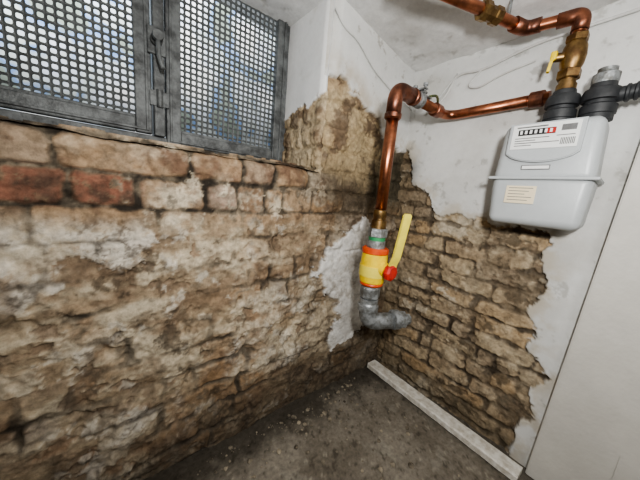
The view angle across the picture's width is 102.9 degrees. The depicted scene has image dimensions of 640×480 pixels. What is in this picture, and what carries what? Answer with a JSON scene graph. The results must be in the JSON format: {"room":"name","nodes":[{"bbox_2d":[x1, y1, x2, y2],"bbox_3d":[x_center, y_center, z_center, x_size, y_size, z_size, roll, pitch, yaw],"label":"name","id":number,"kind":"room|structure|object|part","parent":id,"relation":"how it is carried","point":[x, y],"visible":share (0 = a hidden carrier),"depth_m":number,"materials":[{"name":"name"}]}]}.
{"room":"basement utility room","nodes":[
{"label":"basement utility room","id":0,"kind":"room"},
{"bbox_2d":[0,0,415,479],"bbox_3d":[-0.662,-0.140,1.066,2.717,2.218,0.494,-3,13,-39],"label":"wall","id":1,"kind":"structure","parent":0,"point":[160,303],"depth_m":0.99,"materials":[{"name":"brick"}]},
{"bbox_2d":[0,99,146,129],"bbox_3d":[-1.051,-0.455,0.833,0.804,0.010,0.010,-3,13,-39],"label":"sash lip","id":2,"kind":"object","parent":1,"relation":"attached to","point":[1,100],"visible":1,"depth_m":0.93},
{"bbox_2d":[0,108,223,153],"bbox_3d":[-1.017,-0.425,0.938,2.030,0.050,0.080,-3,13,-39],"label":"frame","id":3,"kind":"object","parent":1,"relation":"attached to","point":[16,115],"visible":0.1,"depth_m":0.94,"materials":[{"name":"grey metal"}]},
{"bbox_2d":[0,0,287,160],"bbox_3d":[-0.739,-0.814,0.973,1.432,0.800,0.125,-3,13,-39],"label":"window","id":4,"kind":"structure","parent":1,"relation":"in","point":[156,33],"depth_m":1.09,"materials":[{"name":"metal"}]},
{"bbox_3d":[-1.034,-0.852,0.786,0.742,0.712,0.004,-3,13,-39],"label":"sash","id":5,"kind":"part","parent":4,"relation":"part of","materials":[{"name":"grey metal"}]},
{"bbox_2d":[0,84,134,115],"bbox_3d":[-1.065,-0.509,0.847,0.732,0.012,0.025,-3,13,-39],"label":"bead","id":6,"kind":"object","parent":4,"relation":"attached to","point":[1,86],"visible":0.74,"depth_m":0.93,"materials":[{"name":"metal"}]},
{"bbox_2d":[0,88,135,131],"bbox_3d":[-1.064,-0.474,0.849,0.732,0.058,0.038,-3,13,-39],"label":"sash","id":7,"kind":"object","parent":4,"relation":"attached to","point":[5,94],"depth_m":0.93,"materials":[{"name":"grey metal"}]},
{"bbox_3d":[-0.726,-0.840,1.034,0.058,0.770,0.040,-3,13,-39],"label":"sash","id":8,"kind":"part","parent":4,"relation":"part of","materials":[{"name":"grey metal"}]},
{"bbox_3d":[-0.702,-0.840,1.023,0.010,0.760,0.010,-3,13,-39],"label":"sash lip","id":9,"kind":"part","parent":4,"relation":"part of","materials":[{"name":"grey metal"}]},
{"bbox_2d":[146,24,165,57],"bbox_3d":[-0.668,-0.810,1.041,0.065,0.100,0.017,-3,13,-39],"label":"latch plate","id":10,"kind":"object","parent":4,"relation":"attached to","point":[151,49],"depth_m":1.03,"materials":[{"name":"grey metal"}]},
{"bbox_2d":[149,0,165,137],"bbox_3d":[-0.694,-0.843,1.083,0.040,0.775,0.105,-3,13,-39],"label":"frame mullion","id":11,"kind":"object","parent":4,"relation":"attached to","point":[156,12],"depth_m":1.07,"materials":[{"name":"grey metal"}]},
{"bbox_2d":[156,89,162,107],"bbox_3d":[-0.679,-0.599,1.081,0.024,0.070,0.023,-3,13,-39],"label":"hinge","id":12,"kind":"object","parent":4,"relation":"attached to","point":[159,92],"depth_m":1.07,"materials":[{"name":"metal"}]},
{"bbox_3d":[-0.635,-0.830,1.081,0.010,0.790,0.010,-3,13,-39],"label":"sash lip","id":13,"kind":"part","parent":4,"relation":"part of","materials":[{"name":"grey metal"}]},
{"bbox_3d":[-0.640,-0.830,1.107,0.058,0.800,0.040,-3,13,-39],"label":"sash","id":14,"kind":"part","parent":4,"relation":"part of","materials":[{"name":"grey metal"}]},
{"bbox_2d":[173,140,277,159],"bbox_3d":[-0.457,-0.459,1.323,0.539,0.010,0.010,-3,13,-39],"label":"sash lip","id":15,"kind":"object","parent":4,"relation":"attached to","point":[174,141],"visible":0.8,"depth_m":1.29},
{"bbox_2d":[181,131,270,150],"bbox_3d":[-0.471,-0.513,1.337,0.467,0.012,0.025,-3,13,-39],"label":"bead","id":16,"kind":"object","parent":4,"relation":"attached to","point":[184,132],"visible":0.61,"depth_m":1.30,"materials":[{"name":"metal"}]},
{"bbox_2d":[181,133,271,159],"bbox_3d":[-0.470,-0.478,1.339,0.467,0.058,0.038,-3,13,-39],"label":"sash","id":17,"kind":"object","parent":4,"relation":"attached to","point":[188,138],"depth_m":1.29,"materials":[{"name":"grey metal"}]},
{"bbox_3d":[-0.439,-0.871,1.273,0.477,0.742,0.004,-3,13,-39],"label":"sash","id":18,"kind":"part","parent":4,"relation":"part of","materials":[{"name":"grey metal"}]},
{"bbox_3d":[-0.233,-0.852,1.438,0.058,0.800,0.040,-3,13,-39],"label":"sash","id":19,"kind":"part","parent":4,"relation":"part of","materials":[{"name":"grey metal"}]},
{"bbox_3d":[-0.209,-0.853,1.427,0.010,0.790,0.010,-3,13,-39],"label":"sash lip","id":20,"kind":"part","parent":4,"relation":"part of","materials":[{"name":"grey metal"}]},
{"bbox_2d":[0,117,310,170],"bbox_3d":[-0.920,-0.363,0.823,2.030,0.048,0.460,-3,13,-39],"label":"window sill","id":21,"kind":"structure","parent":1,"relation":"attached to","point":[0,117],"depth_m":0.84,"materials":[{"name":"brick"}]},
{"bbox_2d":[150,89,168,108],"bbox_3d":[-0.683,-0.600,1.087,0.070,0.060,0.008,-3,13,-39],"label":"hinge leaf","id":22,"kind":"object","parent":1,"relation":"attached to","point":[153,96],"visible":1,"depth_m":1.08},
{"bbox_2d":[155,39,165,70],"bbox_3d":[-0.628,-0.737,1.004,0.038,0.124,0.021,6,10,5],"label":"latch lever","id":23,"kind":"object","parent":1,"relation":"attached to","point":[157,42],"visible":1,"depth_m":1.00,"materials":[{"name":"grey metal"}]},
{"bbox_3d":[-0.628,-0.737,1.004,0.038,0.124,0.021,6,10,5],"label":"lever","id":24,"kind":"part","parent":23,"relation":"part of","materials":[{"name":"metal"}]},
{"bbox_2d":[280,25,290,161],"bbox_3d":[-0.219,-0.847,1.487,0.045,0.825,0.085,-3,13,-39],"label":"frame","id":25,"kind":"object","parent":1,"relation":"attached to","point":[289,27],"visible":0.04,"depth_m":1.45,"materials":[{"name":"metal"}]},
{"bbox_2d":[144,360,533,479],"bbox_3d":[0.125,1.202,0.191,2.718,0.012,2.412,-3,13,-39],"label":"floor","id":26,"kind":"structure","parent":0,"point":[442,453],"depth_m":1.25,"materials":[{"name":"concrete"}]},
{"bbox_2d":[177,377,468,479],"bbox_3d":[-0.205,1.062,0.770,1.958,0.021,0.966,-3,13,-39],"label":"debris","id":27,"kind":"object","parent":26,"relation":"on","point":[410,464],"visible":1,"depth_m":1.29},
{"bbox_2d":[367,360,522,479],"bbox_3d":[0.641,0.984,1.510,0.087,0.034,0.896,-3,13,-37],"label":"wooden plank","id":28,"kind":"object","parent":26,"relation":"on","point":[492,455],"visible":1,"depth_m":1.38,"materials":[{"name":"paint"}]},
{"bbox_2d":[216,0,618,70],"bbox_3d":[0.164,-0.850,0.016,2.736,0.124,2.892,-3,13,-39],"label":"ceiling","id":29,"kind":"structure","parent":0,"point":[424,34],"depth_m":1.21,"materials":[{"name":"paint"}]},
{"bbox_2d":[440,0,591,35],"bbox_3d":[0.622,-0.888,0.952,0.736,0.185,0.164,4,10,-5],"label":"ceiling pipe","id":30,"kind":"object","parent":29,"relation":"attached to","point":[579,19],"visible":0.99,"depth_m":0.96,"materials":[{"name":"gold metal"}]},
{"bbox_2d":[376,0,639,467],"bbox_3d":[1.262,0.074,0.854,0.051,2.218,2.429,-3,13,-39],"label":"wall","id":31,"kind":"structure","parent":0,"point":[494,309],"depth_m":1.31,"materials":[{"name":"brick"}]},
{"bbox_2d":[358,285,411,329],"bbox_3d":[0.329,0.341,1.287,0.290,0.235,0.104,3,10,-13],"label":"fitting","id":32,"kind":"object","parent":31,"relation":"attached to","point":[394,319],"visible":0.98,"depth_m":1.25,"materials":[{"name":"metal"}]},
{"bbox_2d":[359,209,411,287],"bbox_3d":[0.291,0.047,1.178,0.131,0.363,0.218,-3,13,-39],"label":"shutoff valve","id":33,"kind":"object","parent":32,"relation":"on","point":[374,268],"visible":1,"depth_m":1.16,"materials":[{"name":"gold metal"}]},
{"bbox_3d":[0.303,0.138,1.169,0.068,0.068,0.050,-3,13,-39],"label":"valve stem","id":34,"kind":"part","parent":33,"relation":"part of","materials":[{"name":"yellow paint"}]},
{"bbox_3d":[0.343,0.032,1.114,0.042,0.295,0.062,-3,13,-39],"label":"lever handle","id":35,"kind":"part","parent":33,"relation":"part of","materials":[{"name":"yellow plastic"}]},
{"bbox_2d":[375,82,551,209],"bbox_3d":[0.603,-0.404,1.140,0.548,0.585,0.491,-3,13,-39],"label":"gas pipe","id":36,"kind":"object","parent":33,"relation":"on","point":[416,97],"visible":1,"depth_m":1.13,"materials":[{"name":"metal"}]},
{"bbox_2d":[335,7,639,115],"bbox_3d":[0.594,-0.817,1.042,0.678,0.306,0.894,-3,13,-39],"label":"electrical cable","id":37,"kind":"object","parent":31,"relation":"attached to","point":[450,84],"visible":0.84,"depth_m":1.20,"materials":[{"name":"white plastic"}]},
{"bbox_2d":[488,65,639,230],"bbox_3d":[1.062,-0.306,0.839,0.190,0.596,0.813,-3,13,-39],"label":"gas meter","id":38,"kind":"object","parent":31,"relation":"attached to","point":[548,172],"visible":1,"depth_m":0.95,"materials":[{"name":"paint"}]},
{"bbox_2d":[518,124,548,128],"bbox_3d":[0.819,-0.436,0.983,0.001,0.005,0.095,-3,13,-39],"label":"print","id":39,"kind":"object","parent":38,"relation":"on","point":[524,126],"depth_m":0.98,"materials":[{"name":"grey paper"}]},
{"bbox_2d":[514,122,577,146],"bbox_3d":[0.841,-0.393,0.959,0.001,0.067,0.175,-3,13,-39],"label":"print","id":40,"kind":"object","parent":38,"relation":"attached to","point":[545,134],"depth_m":0.95,"materials":[{"name":"grey paper"}]},
{"bbox_3d":[0.842,-0.393,0.961,0.004,0.091,0.198,-3,13,-39],"label":"index plate","id":41,"kind":"part","parent":38,"relation":"part of","materials":[{"name":"white plastic"}]},
{"bbox_2d":[546,30,589,90],"bbox_3d":[0.937,-0.670,0.972,0.108,0.192,0.076,14,13,39],"label":"valve","id":42,"kind":"object","parent":38,"relation":"on","point":[572,58],"visible":0.98,"depth_m":0.94,"materials":[{"name":"gold metal"}]},
{"bbox_3d":[0.890,-0.678,0.983,0.020,0.062,0.031,12,12,33],"label":"yellow handle","id":43,"kind":"part","parent":42,"relation":"part of","materials":[{"name":"paint"}]},
{"bbox_3d":[0.907,-0.695,0.972,0.030,0.030,0.030,11,12,31],"label":"valve stem","id":44,"kind":"part","parent":42,"relation":"part of","materials":[{"name":"gold metal"}]},
{"bbox_2d":[577,65,639,121],"bbox_3d":[1.155,-0.479,0.722,0.102,0.198,0.588,-3,13,-39],"label":"outlet","id":45,"kind":"object","parent":38,"relation":"attached to","point":[603,95],"depth_m":0.87,"materials":[{"name":"black rubber"}]},
{"bbox_2d":[525,146,639,479],"bbox_3d":[1.155,0.162,0.927,0.043,1.960,0.290,-3,13,-39],"label":"door","id":46,"kind":"structure","parent":31,"relation":"in","point":[593,409],"depth_m":0.99,"materials":[{"name":"white paint"}]},
{"bbox_2d":[610,412,639,479],"bbox_3d":[1.454,0.254,0.568,0.038,1.940,0.787,-3,13,-39],"label":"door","id":47,"kind":"structure","parent":46,"relation":"attached to","point":[627,467],"depth_m":0.95,"materials":[{"name":"white paint"}]},
{"label":"outside","id":48,"kind":"structure","parent":0,"visible":0},
{"bbox_2d":[0,0,274,147],"bbox_3d":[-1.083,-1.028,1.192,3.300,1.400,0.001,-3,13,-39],"label":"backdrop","id":49,"kind":"structure","parent":48,"point":[5,2],"depth_m":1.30,"materials":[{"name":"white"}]}
]}

